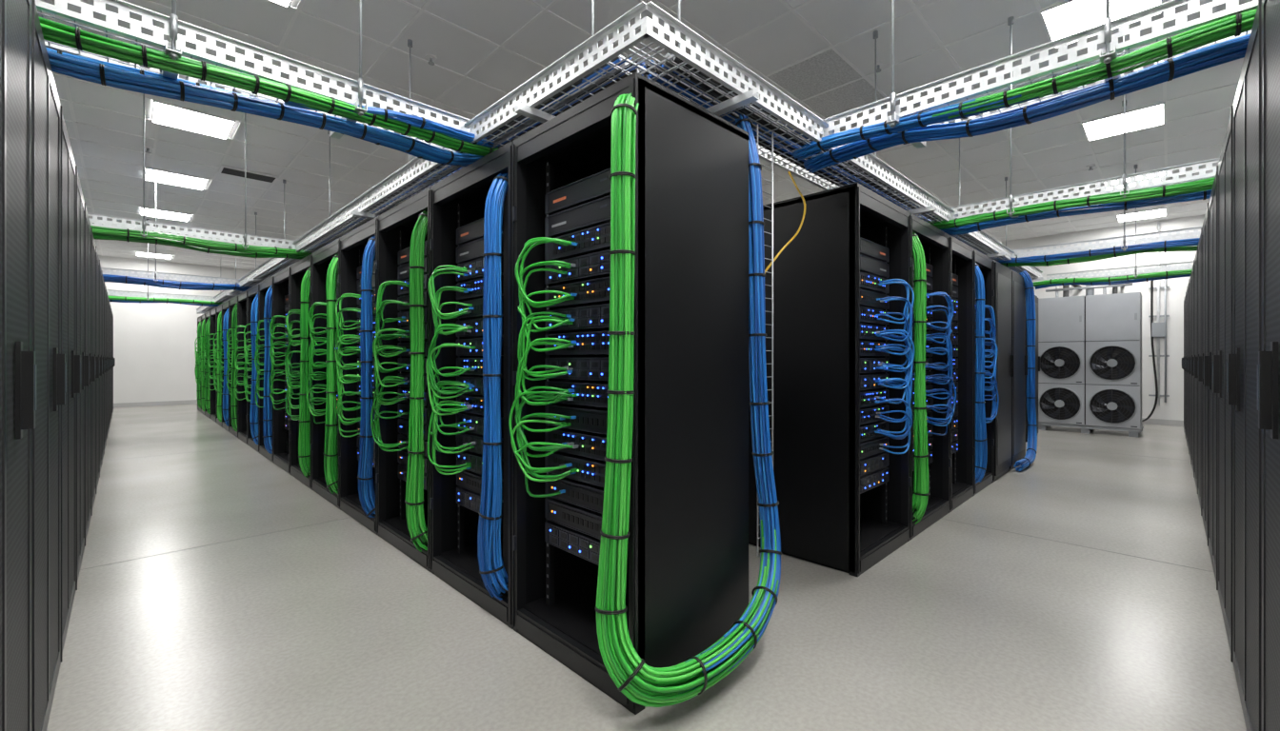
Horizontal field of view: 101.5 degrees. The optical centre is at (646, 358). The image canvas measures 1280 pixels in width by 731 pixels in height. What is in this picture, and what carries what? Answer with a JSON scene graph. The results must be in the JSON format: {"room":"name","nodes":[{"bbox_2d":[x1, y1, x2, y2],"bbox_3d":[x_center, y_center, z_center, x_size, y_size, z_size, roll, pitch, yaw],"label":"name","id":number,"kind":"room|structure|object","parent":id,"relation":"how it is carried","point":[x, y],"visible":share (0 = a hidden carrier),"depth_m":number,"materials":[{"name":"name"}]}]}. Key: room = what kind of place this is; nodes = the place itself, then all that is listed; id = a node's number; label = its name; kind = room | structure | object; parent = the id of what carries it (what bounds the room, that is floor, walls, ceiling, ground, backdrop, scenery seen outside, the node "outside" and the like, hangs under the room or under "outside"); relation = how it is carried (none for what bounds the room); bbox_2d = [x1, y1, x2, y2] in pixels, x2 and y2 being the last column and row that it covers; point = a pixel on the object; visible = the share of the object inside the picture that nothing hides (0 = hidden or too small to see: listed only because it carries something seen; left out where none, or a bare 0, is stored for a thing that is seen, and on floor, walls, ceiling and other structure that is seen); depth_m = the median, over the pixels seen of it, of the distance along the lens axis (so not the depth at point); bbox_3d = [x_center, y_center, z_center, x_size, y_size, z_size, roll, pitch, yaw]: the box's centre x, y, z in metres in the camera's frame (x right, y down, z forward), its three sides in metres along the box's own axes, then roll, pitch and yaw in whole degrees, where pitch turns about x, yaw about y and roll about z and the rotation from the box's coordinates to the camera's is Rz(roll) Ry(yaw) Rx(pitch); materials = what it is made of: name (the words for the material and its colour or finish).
{"room":"server room","nodes":[
{"label":"server room","id":0,"kind":"room"},
{"bbox_2d":[98,255,267,403],"bbox_3d":[-8.538,-0.637,16.705,14.250,3.600,0.100,0,0,-45],"label":"wall","id":1,"kind":"structure","parent":0,"point":[154,348],"depth_m":12.98,"materials":[{"name":"paint"}]},
{"bbox_2d":[113,400,197,407],"bbox_3d":[-8.498,1.113,16.665,14.250,0.100,0.015,0,0,-45],"label":"baseboard","id":2,"kind":"structure","parent":1,"relation":"attached to","point":[190,402],"depth_m":12.96,"materials":[{"name":"grey"}]},
{"bbox_2d":[36,0,1253,270],"bbox_3d":[-1.732,-2.487,9.899,19.150,0.100,14.250,0,0,45],"label":"ceiling","id":3,"kind":"structure","parent":0,"point":[787,40],"depth_m":4.77,"materials":[{"name":"tile"}]},
{"bbox_2d":[144,145,153,153],"bbox_3d":[-5.728,-2.404,6.010,0.080,0.055,0.078,0,0,-45],"label":"sprinkler head","id":4,"kind":"object","parent":3,"relation":"attached to","point":[147,148],"visible":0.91,"depth_m":6.00},
{"bbox_2d":[135,251,172,259],"bbox_3d":[-11.526,-2.423,12.233,0.610,0.016,0.610,0,0,-45],"label":"ceiling light panel","id":5,"kind":"object","parent":3,"relation":"in","point":[138,253],"depth_m":12.24,"materials":[{"name":"white plastic"}]},
{"bbox_2d":[106,219,222,306],"bbox_3d":[-8.978,-1.698,9.052,2.607,1.466,0.408,0,0,-45],"label":"cable tray","id":6,"kind":"object","parent":3,"relation":"hanging from","point":[140,297],"visible":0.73,"depth_m":9.22,"materials":[{"name":"metal"}]},
{"bbox_2d":[140,206,191,221],"bbox_3d":[-8.075,-2.423,8.782,0.610,0.016,0.610,0,0,-45],"label":"ceiling light panel","id":7,"kind":"object","parent":3,"relation":"in","point":[166,214],"depth_m":8.77,"materials":[{"name":"white plastic"}]},
{"bbox_2d":[144,167,208,190],"bbox_3d":[-6.350,-2.423,7.057,0.610,0.016,0.610,0,0,-45],"label":"ceiling light panel","id":8,"kind":"object","parent":3,"relation":"in","point":[165,177],"depth_m":7.05,"materials":[{"name":"white plastic"}]},
{"bbox_2d":[100,177,252,291],"bbox_3d":[-6.856,-1.697,6.931,2.608,1.467,0.409,0,0,-45],"label":"cable tray","id":9,"kind":"object","parent":3,"relation":"hanging from","point":[111,276],"visible":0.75,"depth_m":7.11,"materials":[{"name":"metal"}]},
{"bbox_2d":[150,100,235,139],"bbox_3d":[-4.624,-2.423,5.332,0.610,0.016,0.610,0,0,-45],"label":"ceiling light panel","id":10,"kind":"object","parent":3,"relation":"in","point":[162,113],"depth_m":5.30,"materials":[{"name":"white plastic"}]},
{"bbox_2d":[87,68,311,259],"bbox_3d":[-4.384,-1.699,4.459,2.612,1.465,0.427,0,0,-45],"label":"cable tray","id":11,"kind":"object","parent":3,"relation":"hanging from","point":[201,241],"visible":0.79,"depth_m":4.64,"materials":[{"name":"metal"}]},
{"bbox_2d":[218,164,279,183],"bbox_3d":[-5.226,-2.418,6.866,0.600,0.026,0.300,0,0,-45],"label":"ceiling air vent","id":12,"kind":"object","parent":3,"relation":"in","point":[225,170],"depth_m":6.83,"materials":[{"name":"black metal"}]},
{"bbox_2d":[35,0,498,166],"bbox_3d":[-1.784,-1.684,1.857,2.610,1.494,0.418,0,0,-44],"label":"cable tray","id":13,"kind":"object","parent":3,"relation":"hanging from","point":[287,100],"visible":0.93,"depth_m":1.95,"materials":[{"name":"metal"}]},
{"bbox_2d":[267,0,292,8],"bbox_3d":[-2.468,-2.423,3.175,0.610,0.016,0.610,0,0,-45],"label":"ceiling light panel","id":14,"kind":"object","parent":3,"relation":"in","point":[287,4],"depth_m":3.55,"materials":[{"name":"white plastic"}]},
{"bbox_2d":[425,54,437,65],"bbox_3d":[-1.732,-2.404,4.207,0.080,0.055,0.078,0,0,-45],"label":"sprinkler head","id":15,"kind":"object","parent":3,"relation":"attached to","point":[430,57],"visible":1,"depth_m":4.20},
{"bbox_2d":[196,0,695,314],"bbox_3d":[-5.124,-1.716,7.040,0.420,1.429,14.812,0,0,-45],"label":"cable tray","id":16,"kind":"object","parent":3,"relation":"hanging from","point":[564,95],"visible":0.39,"depth_m":2.36,"materials":[{"name":"metal"}]},
{"bbox_2d":[46,0,1238,271],"bbox_3d":[-1.732,-2.433,9.899,14.250,0.007,19.150,0,0,-45],"label":"grid","id":17,"kind":"object","parent":3,"relation":"attached to","point":[825,82],"visible":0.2,"depth_m":4.76,"materials":[{"name":"metal"}]},
{"bbox_2d":[598,0,1043,280],"bbox_3d":[2.505,-1.716,4.421,7.405,1.429,0.420,0,0,-45],"label":"cable tray","id":18,"kind":"object","parent":3,"relation":"hanging from","point":[860,173],"visible":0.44,"depth_m":2.35,"materials":[{"name":"metal"}]},
{"bbox_2d":[595,93,781,707],"bbox_3d":[0.220,0.026,1.923,0.917,2.166,0.322,0,0,-45],"label":"cable bundle","id":19,"kind":"object","parent":18,"relation":"hanging from","point":[674,685],"visible":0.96,"depth_m":1.68,"materials":[{"name":"green plastic"}]},
{"bbox_2d":[757,123,773,557],"bbox_3d":[0.539,-0.082,2.378,0.135,1.930,0.006,0,0,-45],"label":"ladder","id":20,"kind":"object","parent":18,"relation":"hanging from","point":[771,143],"visible":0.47,"depth_m":2.42,"materials":[{"name":"metal"}]},
{"bbox_2d":[764,171,805,274],"bbox_3d":[0.645,-0.215,2.598,0.142,1.659,0.693,0,0,36],"label":"cable","id":21,"kind":"object","parent":18,"relation":"hanging from","point":[789,172],"visible":0.43,"depth_m":2.69,"materials":[{"name":"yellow plastic"}]},
{"bbox_2d":[873,61,883,72],"bbox_3d":[1.909,-2.404,4.313,0.080,0.055,0.078,0,0,-45],"label":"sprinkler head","id":22,"kind":"object","parent":3,"relation":"attached to","point":[879,65],"visible":0.85,"depth_m":4.30},
{"bbox_2d":[791,0,1258,172],"bbox_3d":[1.780,-1.687,1.854,0.400,1.488,2.605,0,0,-45],"label":"cable tray","id":23,"kind":"object","parent":3,"relation":"hanging from","point":[1226,39],"visible":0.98,"depth_m":1.96,"materials":[{"name":"metal"}]},
{"bbox_2d":[928,0,1219,235],"bbox_3d":[3.251,-1.698,3.325,0.410,1.466,2.606,0,0,-45],"label":"cable tray","id":24,"kind":"object","parent":3,"relation":"hanging from","point":[1139,195],"visible":0.83,"depth_m":3.46,"materials":[{"name":"metal"}]},
{"bbox_2d":[1086,164,1095,170],"bbox_3d":[5.586,-2.404,6.576,0.080,0.055,0.078,0,0,-45],"label":"sprinkler head","id":25,"kind":"object","parent":3,"relation":"attached to","point":[1090,166],"visible":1,"depth_m":6.57},
{"bbox_2d":[996,100,1201,267],"bbox_3d":[4.806,-1.699,4.881,0.422,1.464,2.612,0,0,-45],"label":"cable tray","id":26,"kind":"object","parent":3,"relation":"hanging from","point":[1178,242],"visible":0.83,"depth_m":5.06,"materials":[{"name":"metal"}]},
{"bbox_2d":[1040,0,1163,49],"bbox_3d":[3.175,-2.423,3.649,0.610,0.016,0.610,0,0,-45],"label":"ceiling light panel","id":27,"kind":"object","parent":3,"relation":"in","point":[1069,17],"depth_m":3.66,"materials":[{"name":"white plastic"}]},
{"bbox_2d":[1033,164,1193,289],"bbox_3d":[6.432,-1.698,6.508,0.402,1.467,2.608,0,0,-45],"label":"cable tray","id":28,"kind":"object","parent":3,"relation":"hanging from","point":[1176,271],"visible":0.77,"depth_m":6.69,"materials":[{"name":"metal"}]},
{"bbox_2d":[1081,101,1165,141],"bbox_3d":[4.900,-2.423,5.374,0.610,0.016,0.610,0,0,-45],"label":"ceiling light panel","id":29,"kind":"object","parent":3,"relation":"in","point":[1153,115],"depth_m":5.34,"materials":[{"name":"white plastic"}]},
{"bbox_2d":[1103,171,1166,190],"bbox_3d":[6.626,-2.423,7.099,0.610,0.016,0.610,0,0,-45],"label":"ceiling light panel","id":30,"kind":"object","parent":3,"relation":"in","point":[1161,173],"depth_m":7.12,"materials":[{"name":"white plastic"}]},
{"bbox_2d":[1116,207,1166,222],"bbox_3d":[8.351,-2.423,8.825,0.610,0.016,0.610,0,0,-45],"label":"ceiling light panel","id":31,"kind":"object","parent":3,"relation":"in","point":[1159,212],"depth_m":8.80,"materials":[{"name":"white plastic"}]},
{"bbox_2d":[46,403,1246,730],"bbox_3d":[-1.732,1.213,9.899,14.250,0.100,19.150,0,0,-45],"label":"floor","id":32,"kind":"structure","parent":0,"point":[325,627],"depth_m":2.28,"materials":[{"name":"concrete"}]},
{"bbox_2d":[0,0,36,730],"bbox_3d":[-1.626,0.103,0.670,1.078,2.120,0.847,0,0,-45],"label":"tall cabinet","id":33,"kind":"object","parent":32,"relation":"on","point":[17,357],"visible":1,"depth_m":1.14,"materials":[{"name":"black metal"}]},
{"bbox_2d":[32,0,66,730],"bbox_3d":[-2.227,0.103,1.271,1.078,2.120,0.847,0,0,-45],"label":"tall cabinet","id":34,"kind":"object","parent":32,"relation":"on","point":[50,364],"visible":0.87,"depth_m":1.56,"materials":[{"name":"black metal"}]},
{"bbox_2d":[60,105,80,662],"bbox_3d":[-2.828,0.103,1.872,1.078,2.120,0.847,0,0,-45],"label":"tall cabinet","id":35,"kind":"object","parent":32,"relation":"on","point":[68,164],"visible":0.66,"depth_m":2.19,"materials":[{"name":"black metal"}]},
{"bbox_2d":[75,165,89,590],"bbox_3d":[-3.429,0.103,2.473,1.078,2.120,0.847,0,0,-45],"label":"tall cabinet","id":36,"kind":"object","parent":32,"relation":"on","point":[79,198],"visible":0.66,"depth_m":2.81,"materials":[{"name":"black metal"}]},
{"bbox_2d":[84,202,95,546],"bbox_3d":[-4.030,0.103,3.074,1.078,2.120,0.847,0,0,-45],"label":"tall cabinet","id":37,"kind":"object","parent":32,"relation":"on","point":[88,229],"visible":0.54,"depth_m":3.43,"materials":[{"name":"black metal"}]},
{"bbox_2d":[91,227,99,516],"bbox_3d":[-4.631,0.103,3.675,1.078,2.120,0.847,0,0,-45],"label":"tall cabinet","id":38,"kind":"object","parent":32,"relation":"on","point":[92,239],"visible":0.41,"depth_m":4.13,"materials":[{"name":"black metal"}]},
{"bbox_2d":[95,245,102,494],"bbox_3d":[-5.232,0.103,4.276,1.078,2.120,0.847,0,0,-45],"label":"tall cabinet","id":39,"kind":"object","parent":32,"relation":"on","point":[96,254],"visible":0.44,"depth_m":4.74,"materials":[{"name":"black metal"}]},
{"bbox_2d":[99,260,104,478],"bbox_3d":[-5.833,0.103,4.877,1.078,2.120,0.847,0,0,-45],"label":"tall cabinet","id":40,"kind":"object","parent":32,"relation":"on","point":[100,270],"visible":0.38,"depth_m":5.23,"materials":[{"name":"black metal"}]},
{"bbox_2d":[101,273,106,461],"bbox_3d":[-6.434,0.103,5.478,1.078,2.120,0.847,0,0,-45],"label":"tall cabinet","id":41,"kind":"object","parent":32,"relation":"on","point":[102,273],"visible":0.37,"depth_m":5.94,"materials":[{"name":"black metal"}]},
{"bbox_2d":[103,279,108,454],"bbox_3d":[-7.035,0.103,6.079,1.078,2.120,0.847,0,0,-45],"label":"tall cabinet","id":42,"kind":"object","parent":32,"relation":"on","point":[104,279],"visible":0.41,"depth_m":6.55,"materials":[{"name":"black metal"}]},
{"bbox_2d":[105,288,109,443],"bbox_3d":[-7.636,0.103,6.680,1.078,2.120,0.847,0,0,-45],"label":"tall cabinet","id":43,"kind":"object","parent":32,"relation":"on","point":[106,289],"visible":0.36,"depth_m":7.15,"materials":[{"name":"black metal"}]},
{"bbox_2d":[107,296,110,434],"bbox_3d":[-8.237,0.103,7.281,1.078,2.120,0.847,0,0,-45],"label":"tall cabinet","id":44,"kind":"object","parent":32,"relation":"on","point":[108,296],"visible":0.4,"depth_m":7.91,"materials":[{"name":"black metal"}]},
{"bbox_2d":[108,300,111,430],"bbox_3d":[-8.838,0.103,7.883,1.078,2.120,0.847,0,0,-45],"label":"tall cabinet","id":45,"kind":"object","parent":32,"relation":"on","point":[109,300],"visible":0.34,"depth_m":8.42,"materials":[{"name":"black metal"}]},
{"bbox_2d":[109,303,112,425],"bbox_3d":[-9.440,0.103,8.483,1.078,2.120,0.847,0,0,-45],"label":"tall cabinet","id":46,"kind":"object","parent":32,"relation":"on","point":[110,304],"visible":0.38,"depth_m":8.84,"materials":[{"name":"black metal"}]},
{"bbox_2d":[110,307,113,420],"bbox_3d":[-10.041,0.103,9.085,1.078,2.120,0.847,0,0,-45],"label":"tall cabinet","id":47,"kind":"object","parent":32,"relation":"on","point":[110,308],"visible":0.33,"depth_m":9.66,"materials":[{"name":"black metal"}]},
{"bbox_2d":[111,311,114,416],"bbox_3d":[-10.642,0.103,9.686,1.078,2.120,0.847,0,0,-45],"label":"tall cabinet","id":48,"kind":"object","parent":32,"relation":"on","point":[111,311],"visible":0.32,"depth_m":10.31,"materials":[{"name":"black metal"}]},
{"bbox_2d":[112,314,115,412],"bbox_3d":[-11.844,0.103,10.888,1.078,2.120,0.847,0,0,-45],"label":"tall cabinet","id":49,"kind":"object","parent":32,"relation":"on","point":[112,314],"visible":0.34,"depth_m":10.95,"materials":[{"name":"black metal"}]},
{"bbox_2d":[194,316,200,412],"bbox_3d":[-9.686,0.113,11.767,0.717,2.100,0.842,0,0,-45],"label":"rack","id":50,"kind":"object","parent":32,"relation":"on","point":[196,370],"visible":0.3,"depth_m":11.32,"materials":[{"name":"black"}]},
{"bbox_2d":[198,313,205,415],"bbox_3d":[-9.085,0.113,11.166,0.718,2.100,0.842,0,0,-45],"label":"rack","id":51,"kind":"object","parent":32,"relation":"on","point":[203,317],"visible":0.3,"depth_m":10.71,"materials":[{"name":"black"}]},
{"bbox_2d":[202,310,210,419],"bbox_3d":[-8.485,0.113,10.565,0.718,2.100,0.842,0,0,-45],"label":"rack","id":52,"kind":"object","parent":32,"relation":"on","point":[208,314],"visible":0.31,"depth_m":10.13,"materials":[{"name":"black"}]},
{"bbox_2d":[207,307,216,422],"bbox_3d":[-7.879,0.113,9.968,0.706,2.100,0.842,0,0,-45],"label":"rack","id":53,"kind":"object","parent":32,"relation":"on","point":[212,311],"visible":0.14,"depth_m":10.04,"materials":[{"name":"black metal"}]},
{"bbox_2d":[212,303,221,426],"bbox_3d":[-7.282,0.113,9.363,0.718,2.100,0.842,0,0,-45],"label":"rack","id":54,"kind":"object","parent":32,"relation":"on","point":[218,310],"visible":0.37,"depth_m":8.96,"materials":[{"name":"black"}]},
{"bbox_2d":[219,300,229,432],"bbox_3d":[-6.681,0.113,8.762,0.718,2.100,0.842,0,0,-45],"label":"rack","id":55,"kind":"object","parent":32,"relation":"on","point":[223,360],"visible":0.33,"depth_m":8.32,"materials":[{"name":"black metal"}]},
{"bbox_2d":[226,295,238,438],"bbox_3d":[-6.080,0.113,8.161,0.717,2.100,0.842,0,0,-45],"label":"rack","id":56,"kind":"object","parent":32,"relation":"on","point":[232,320],"visible":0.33,"depth_m":7.73,"materials":[{"name":"black"}]},
{"bbox_2d":[234,289,247,444],"bbox_3d":[-5.475,0.113,7.564,0.706,2.100,0.842,0,0,-45],"label":"rack","id":57,"kind":"object","parent":32,"relation":"on","point":[239,360],"visible":0.28,"depth_m":7.64,"materials":[{"name":"black metal"}]},
{"bbox_2d":[243,283,259,453],"bbox_3d":[-4.878,0.113,6.959,0.718,2.100,0.842,0,0,-45],"label":"rack","id":58,"kind":"object","parent":32,"relation":"on","point":[250,373],"visible":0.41,"depth_m":6.69,"materials":[{"name":"black metal"}]},
{"bbox_2d":[254,275,273,462],"bbox_3d":[-4.277,0.113,6.358,0.717,2.100,0.842,0,0,-45],"label":"rack","id":59,"kind":"object","parent":32,"relation":"on","point":[263,365],"visible":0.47,"depth_m":6.14,"materials":[{"name":"black metal"}]},
{"bbox_2d":[269,265,290,475],"bbox_3d":[-3.671,0.113,5.762,0.702,2.100,0.842,0,0,-45],"label":"rack","id":60,"kind":"object","parent":32,"relation":"on","point":[279,340],"visible":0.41,"depth_m":5.84,"materials":[{"name":"black metal"}]},
{"bbox_2d":[285,254,311,489],"bbox_3d":[-3.074,0.113,5.156,0.716,2.100,0.842,0,0,-45],"label":"rack","id":61,"kind":"object","parent":32,"relation":"on","point":[297,359],"visible":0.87,"depth_m":5.08,"materials":[{"name":"black metal"}]},
{"bbox_2d":[305,238,339,508],"bbox_3d":[-2.474,0.113,4.555,0.717,2.100,0.842,0,0,-45],"label":"rack","id":62,"kind":"object","parent":32,"relation":"on","point":[325,261],"visible":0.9,"depth_m":4.47,"materials":[{"name":"black metal"}]},
{"bbox_2d":[334,217,377,535],"bbox_3d":[-1.873,0.113,3.954,0.717,2.100,0.842,0,0,-45],"label":"rack","id":63,"kind":"object","parent":32,"relation":"on","point":[355,318],"visible":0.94,"depth_m":3.89,"materials":[{"name":"black metal"}]},
{"bbox_2d":[370,186,430,572],"bbox_3d":[-1.272,0.113,3.353,0.717,2.100,0.842,0,0,-45],"label":"rack","id":64,"kind":"object","parent":32,"relation":"on","point":[401,342],"visible":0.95,"depth_m":3.30,"materials":[{"name":"black metal"}]},
{"bbox_2d":[425,140,513,629],"bbox_3d":[-0.671,0.113,2.752,0.717,2.100,0.842,0,0,-45],"label":"rack","id":65,"kind":"object","parent":32,"relation":"on","point":[469,367],"visible":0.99,"depth_m":2.68,"materials":[{"name":"black metal"}]},
{"bbox_2d":[508,72,748,715],"bbox_3d":[-0.095,0.113,2.184,0.706,2.100,0.759,0,0,-45],"label":"rack","id":66,"kind":"object","parent":32,"relation":"on","point":[687,583],"visible":0.94,"depth_m":2.00,"materials":[{"name":"black metal"}]},
{"bbox_2d":[748,182,914,577],"bbox_3d":[1.089,0.113,3.380,0.802,2.100,1.008,0,0,-45],"label":"rack","id":67,"kind":"object","parent":32,"relation":"on","point":[844,356],"visible":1,"depth_m":3.04,"materials":[{"name":"black metal"}]},
{"bbox_2d":[910,213,956,539],"bbox_3d":[1.684,0.113,3.969,0.857,2.100,1.016,0,0,-45],"label":"rack","id":68,"kind":"object","parent":32,"relation":"on","point":[932,309],"visible":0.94,"depth_m":3.82,"materials":[{"name":"black metal"}]},
{"bbox_2d":[950,235,975,512],"bbox_3d":[2.208,0.113,4.531,0.662,2.100,0.962,0,0,-45],"label":"rack","id":69,"kind":"object","parent":32,"relation":"on","point":[963,284],"visible":0.27,"depth_m":4.42,"materials":[{"name":"black metal"}]},
{"bbox_2d":[973,248,999,496],"bbox_3d":[2.704,0.113,4.989,0.672,2.100,1.017,0,0,-45],"label":"rack","id":70,"kind":"object","parent":32,"relation":"on","point":[985,330],"visible":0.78,"depth_m":4.73,"materials":[{"name":"black metal"}]},
{"bbox_2d":[993,260,1014,481],"bbox_3d":[3.197,0.113,5.494,0.722,2.100,1.000,0,0,-45],"label":"rack","id":71,"kind":"object","parent":32,"relation":"on","point":[1002,274],"visible":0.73,"depth_m":5.12,"materials":[{"name":"black metal"}]},
{"bbox_2d":[1009,268,1027,470],"bbox_3d":[3.717,0.113,6.013,0.732,2.100,1.000,0,0,-45],"label":"rack","id":72,"kind":"object","parent":32,"relation":"on","point":[1018,293],"visible":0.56,"depth_m":5.63,"materials":[{"name":"black metal"}]},
{"bbox_2d":[1014,270,1037,471],"bbox_3d":[4.068,0.079,5.650,0.751,2.154,0.182,0,0,-45],"label":"cable bundle","id":73,"kind":"object","parent":72,"relation":"attached to","point":[1030,453],"visible":1,"depth_m":5.83,"materials":[{"name":"blue plastic"}]},
{"bbox_2d":[1025,295,1039,442],"bbox_3d":[5.247,0.113,7.863,0.732,2.100,1.000,0,0,-45],"label":"rack","id":74,"kind":"object","parent":32,"relation":"on","point":[1037,358],"visible":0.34,"depth_m":7.66,"materials":[{"name":"black metal"}]},
{"bbox_2d":[1038,276,1143,437],"bbox_3d":[7.630,-0.107,8.946,2.318,2.540,1.280,0,0,-45],"label":"air conditioning unit","id":75,"kind":"object","parent":32,"relation":"on","point":[1090,346],"visible":0.83,"depth_m":8.10,"materials":[{"name":"grey metal"}]},
{"bbox_2d":[1181,300,1184,430],"bbox_3d":[8.838,0.103,7.883,0.847,2.120,1.078,0,0,-45],"label":"tall cabinet","id":76,"kind":"object","parent":32,"relation":"on","point":[1184,300],"visible":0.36,"depth_m":8.42,"materials":[{"name":"black metal"}]},
{"bbox_2d":[1182,296,1185,434],"bbox_3d":[8.237,0.103,7.281,0.847,2.120,1.078,0,0,-45],"label":"tall cabinet","id":77,"kind":"object","parent":32,"relation":"on","point":[1185,296],"visible":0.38,"depth_m":7.91,"materials":[{"name":"black metal"}]},
{"bbox_2d":[1183,288,1187,443],"bbox_3d":[7.636,0.103,6.680,0.847,2.120,1.078,0,0,-45],"label":"tall cabinet","id":78,"kind":"object","parent":32,"relation":"on","point":[1187,289],"visible":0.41,"depth_m":7.15,"materials":[{"name":"black metal"}]},
{"bbox_2d":[1184,279,1189,454],"bbox_3d":[7.035,0.103,6.079,0.847,2.120,1.078,0,0,-45],"label":"tall cabinet","id":79,"kind":"object","parent":32,"relation":"on","point":[1189,279],"visible":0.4,"depth_m":6.55,"materials":[{"name":"black metal"}]},
{"bbox_2d":[1186,273,1191,461],"bbox_3d":[6.434,0.103,5.478,0.847,2.120,1.078,0,0,-45],"label":"tall cabinet","id":80,"kind":"object","parent":32,"relation":"on","point":[1190,273],"visible":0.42,"depth_m":5.94,"materials":[{"name":"black metal"}]},
{"bbox_2d":[1188,260,1194,478],"bbox_3d":[5.833,0.103,4.877,0.847,2.120,1.078,0,0,-45],"label":"tall cabinet","id":81,"kind":"object","parent":32,"relation":"on","point":[1192,270],"visible":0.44,"depth_m":5.23,"materials":[{"name":"black metal"}]},
{"bbox_2d":[1190,245,1198,494],"bbox_3d":[5.232,0.103,4.276,0.847,2.120,1.078,0,0,-45],"label":"tall cabinet","id":82,"kind":"object","parent":32,"relation":"on","point":[1196,254],"visible":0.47,"depth_m":4.74,"materials":[{"name":"black metal"}]},
{"bbox_2d":[1194,227,1201,516],"bbox_3d":[4.631,0.103,3.675,0.847,2.120,1.078,0,0,-45],"label":"tall cabinet","id":83,"kind":"object","parent":32,"relation":"on","point":[1200,239],"visible":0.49,"depth_m":4.13,"materials":[{"name":"black metal"}]},
{"bbox_2d":[1198,202,1208,546],"bbox_3d":[4.030,0.103,3.074,0.847,2.120,1.078,0,0,-45],"label":"tall cabinet","id":84,"kind":"object","parent":32,"relation":"on","point":[1205,229],"visible":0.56,"depth_m":3.43,"materials":[{"name":"black metal"}]},
{"bbox_2d":[1203,165,1218,590],"bbox_3d":[3.429,0.103,2.473,0.847,2.120,1.078,0,0,-45],"label":"tall cabinet","id":85,"kind":"object","parent":32,"relation":"on","point":[1213,198],"visible":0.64,"depth_m":2.81,"materials":[{"name":"black metal"}]},
{"bbox_2d":[1212,105,1232,662],"bbox_3d":[2.828,0.103,1.872,0.847,2.120,1.078,0,0,-45],"label":"tall cabinet","id":86,"kind":"object","parent":32,"relation":"on","point":[1225,164],"visible":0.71,"depth_m":2.19,"materials":[{"name":"black metal"}]},
{"bbox_2d":[1226,0,1260,730],"bbox_3d":[2.227,0.103,1.271,0.847,2.120,1.078,0,0,-45],"label":"tall cabinet","id":87,"kind":"object","parent":32,"relation":"on","point":[1242,364],"visible":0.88,"depth_m":1.60,"materials":[{"name":"black metal"}]},
{"bbox_2d":[1257,0,1279,730],"bbox_3d":[1.626,0.103,0.670,0.847,2.120,1.078,0,0,-45],"label":"tall cabinet","id":88,"kind":"object","parent":32,"relation":"on","point":[1269,357],"visible":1,"depth_m":1.23,"materials":[{"name":"black metal"}]},
{"bbox_2d":[973,214,1205,420],"bbox_3d":[3.341,-0.637,14.973,0.100,3.600,19.150,0,0,-45],"label":"wall","id":89,"kind":"structure","parent":0,"point":[1173,409],"depth_m":9.27,"materials":[{"name":"paint"}]},
{"bbox_2d":[1141,220,1169,422],"bbox_3d":[8.723,-0.645,9.131,0.747,3.545,0.228,0,0,-13],"label":"conduit","id":90,"kind":"object","parent":89,"relation":"attached to","point":[1158,330],"visible":0.91,"depth_m":9.18,"materials":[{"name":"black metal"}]},
{"bbox_2d":[1141,418,1183,426],"bbox_3d":[3.300,1.113,14.932,0.015,0.100,19.150,0,0,-45],"label":"baseboard","id":91,"kind":"structure","parent":89,"relation":"attached to","point":[1161,422],"depth_m":9.16,"materials":[{"name":"grey"}]}
]}

